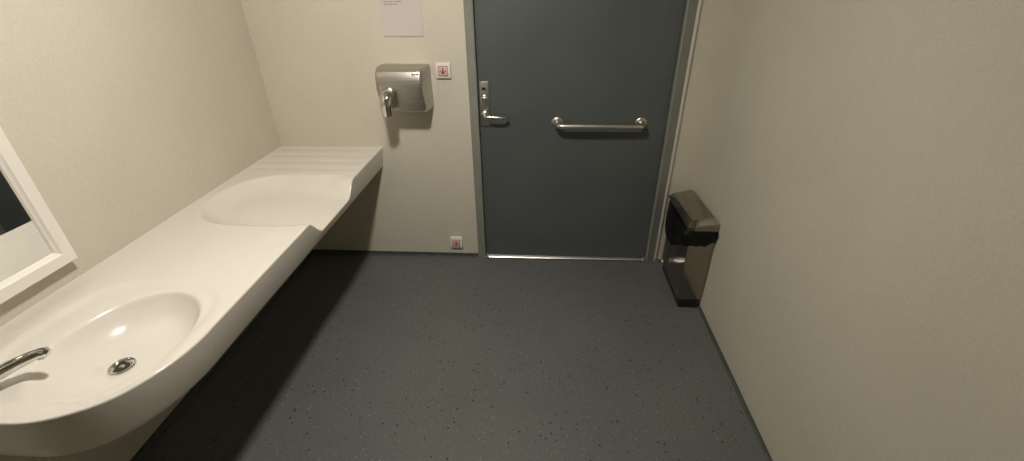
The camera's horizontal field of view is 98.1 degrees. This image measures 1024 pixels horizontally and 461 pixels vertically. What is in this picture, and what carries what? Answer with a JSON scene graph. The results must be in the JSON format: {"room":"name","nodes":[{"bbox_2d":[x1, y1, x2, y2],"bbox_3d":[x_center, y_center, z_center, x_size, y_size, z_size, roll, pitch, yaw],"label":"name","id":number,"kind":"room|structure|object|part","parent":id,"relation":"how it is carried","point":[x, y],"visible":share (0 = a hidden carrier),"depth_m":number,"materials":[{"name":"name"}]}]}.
{"room":"public restroom","nodes":[
{"label":"public restroom","id":0,"kind":"room"},
{"bbox_2d":[0,0,280,460],"bbox_3d":[-1.563,0.035,0.806,0.120,2.420,4.000,1,30,4],"label":"wall","id":1,"kind":"structure","parent":0,"point":[122,115],"depth_m":1.65,"materials":[{"name":"paint"}]},
{"bbox_2d":[0,127,77,303],"bbox_3d":[-1.471,-0.142,0.946,0.038,0.914,0.670,1,30,4],"label":"wall mirror","id":2,"kind":"object","parent":1,"relation":"attached to","point":[33,246],"visible":1,"depth_m":1.31,"materials":[{"name":"beige mirror"}]},
{"bbox_3d":[-1.473,-0.142,0.946,0.009,0.822,0.578,1,30,4],"label":"glass","id":3,"kind":"part","parent":2,"relation":"part of","materials":[{"name":"white mirror"}]},
{"bbox_2d":[0,146,382,456],"bbox_3d":[-1.127,0.025,1.852,0.619,0.134,1.883,1,30,4],"label":"countertop","id":4,"kind":"structure","parent":1,"relation":"attached to","point":[132,334],"depth_m":1.41,"materials":[{"name":"white ceramic"}]},
{"bbox_2d":[0,347,51,386],"bbox_3d":[-1.240,0.329,1.084,0.172,0.121,0.054,-16,33,-24],"label":"tap","id":5,"kind":"object","parent":4,"relation":"on","point":[12,365],"visible":1,"depth_m":1.09,"materials":[{"name":"silver metal"}]},
{"bbox_2d":[130,252,311,460],"bbox_3d":[-1.480,1.074,1.396,0.014,0.030,3.760,1,30,4],"label":"baseboard","id":6,"kind":"structure","parent":1,"relation":"attached to","point":[177,410],"depth_m":2.02,"materials":[{"name":"plastic"}]},
{"bbox_2d":[141,254,766,460],"bbox_3d":[-0.265,1.137,1.342,2.687,0.060,4.000,1,30,4],"label":"floor","id":7,"kind":"structure","parent":0,"point":[358,357],"depth_m":2.09,"materials":[{"name":"plastic"}]},
{"bbox_2d":[661,190,719,307],"bbox_3d":[0.954,0.089,2.510,0.198,0.565,0.422,1,30,4],"label":"waste bin","id":8,"kind":"object","parent":7,"relation":"on","point":[691,230],"visible":1,"depth_m":2.38,"materials":[{"name":"silver metal"}]},
{"bbox_3d":[0.973,-0.126,2.391,0.154,0.073,0.410,1,30,4],"label":"lid","id":9,"kind":"part","parent":8,"relation":"part of","materials":[{"name":"metal"}]},
{"bbox_2d":[241,0,731,258],"bbox_3d":[-0.158,-0.902,2.405,2.447,2.420,0.120,1,30,4],"label":"wall","id":10,"kind":"structure","parent":0,"point":[318,60],"depth_m":2.49,"materials":[{"name":"paint"}]},
{"bbox_2d":[311,249,478,257],"bbox_3d":[-0.794,0.155,2.982,1.147,0.030,0.014,1,30,4],"label":"baseboard","id":11,"kind":"structure","parent":10,"relation":"attached to","point":[314,251],"depth_m":2.98,"materials":[{"name":"plastic"}]},
{"bbox_2d":[379,0,423,35],"bbox_3d":[-0.563,-1.136,2.228,0.211,0.297,0.005,1,30,4],"label":"paper notice","id":12,"kind":"object","parent":10,"relation":"attached to","point":[398,17],"visible":1,"depth_m":2.26,"materials":[{"name":"grey paper"}]},
{"bbox_2d":[375,63,433,116],"bbox_3d":[-0.578,-0.730,2.326,0.269,0.241,0.241,1,30,4],"label":"dryer","id":13,"kind":"object","parent":10,"relation":"attached to","point":[400,87],"visible":1,"depth_m":2.27,"materials":[{"name":"metal"}]},
{"bbox_2d":[435,63,450,77],"bbox_3d":[-0.367,-0.852,2.369,0.080,0.080,0.019,1,30,4],"label":"button","id":14,"kind":"object","parent":10,"relation":"attached to","point":[443,70],"visible":1,"depth_m":2.36,"materials":[{"name":"beige plastic"}]},
{"bbox_2d":[450,236,462,247],"bbox_3d":[-0.362,0.077,2.900,0.078,0.078,0.023,1,30,4],"label":"button","id":15,"kind":"object","parent":10,"relation":"attached to","point":[456,242],"visible":1,"depth_m":2.89,"materials":[{"name":"beige plastic"}]},
{"bbox_2d":[463,0,697,262],"bbox_3d":[0.332,-0.739,2.379,1.140,2.150,0.144,1,30,4],"label":"door","id":16,"kind":"structure","parent":10,"relation":"in","point":[574,105],"depth_m":2.45,"materials":[{"name":"grey metal"}]},
{"bbox_3d":[-0.151,-0.697,2.452,0.052,0.242,0.010,1,30,4],"label":"handle plate","id":17,"kind":"part","parent":16,"relation":"part of","materials":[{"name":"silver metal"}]},
{"bbox_3d":[-0.098,-0.629,2.447,0.152,0.042,0.068,1,30,4],"label":"lever handle","id":18,"kind":"part","parent":16,"relation":"part of","materials":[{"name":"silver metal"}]},
{"bbox_2d":[653,259,661,262],"bbox_3d":[0.994,0.197,2.871,0.155,0.016,0.018,1,30,4],"label":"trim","id":19,"kind":"structure","parent":10,"relation":"attached to","point":[656,260],"depth_m":2.87,"materials":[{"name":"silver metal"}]},
{"bbox_2d":[654,0,701,259],"bbox_3d":[0.910,-0.738,2.343,0.018,2.132,0.014,1,30,4],"label":"trim","id":20,"kind":"structure","parent":10,"relation":"attached to","point":[699,1],"depth_m":2.42,"materials":[{"name":"beige paint"}]},
{"bbox_2d":[693,0,1023,460],"bbox_3d":[0.999,0.087,0.646,0.120,2.420,4.000,1,30,4],"label":"wall","id":21,"kind":"structure","parent":0,"point":[860,170],"depth_m":1.20,"materials":[{"name":"paint"}]},
{"bbox_2d":[697,305,772,460],"bbox_3d":[0.948,1.130,1.248,0.014,0.014,3.760,1,30,4],"label":"baseboard","id":22,"kind":"structure","parent":21,"relation":"attached to","point":[742,401],"depth_m":1.98,"materials":[{"name":"plastic"}]}
]}

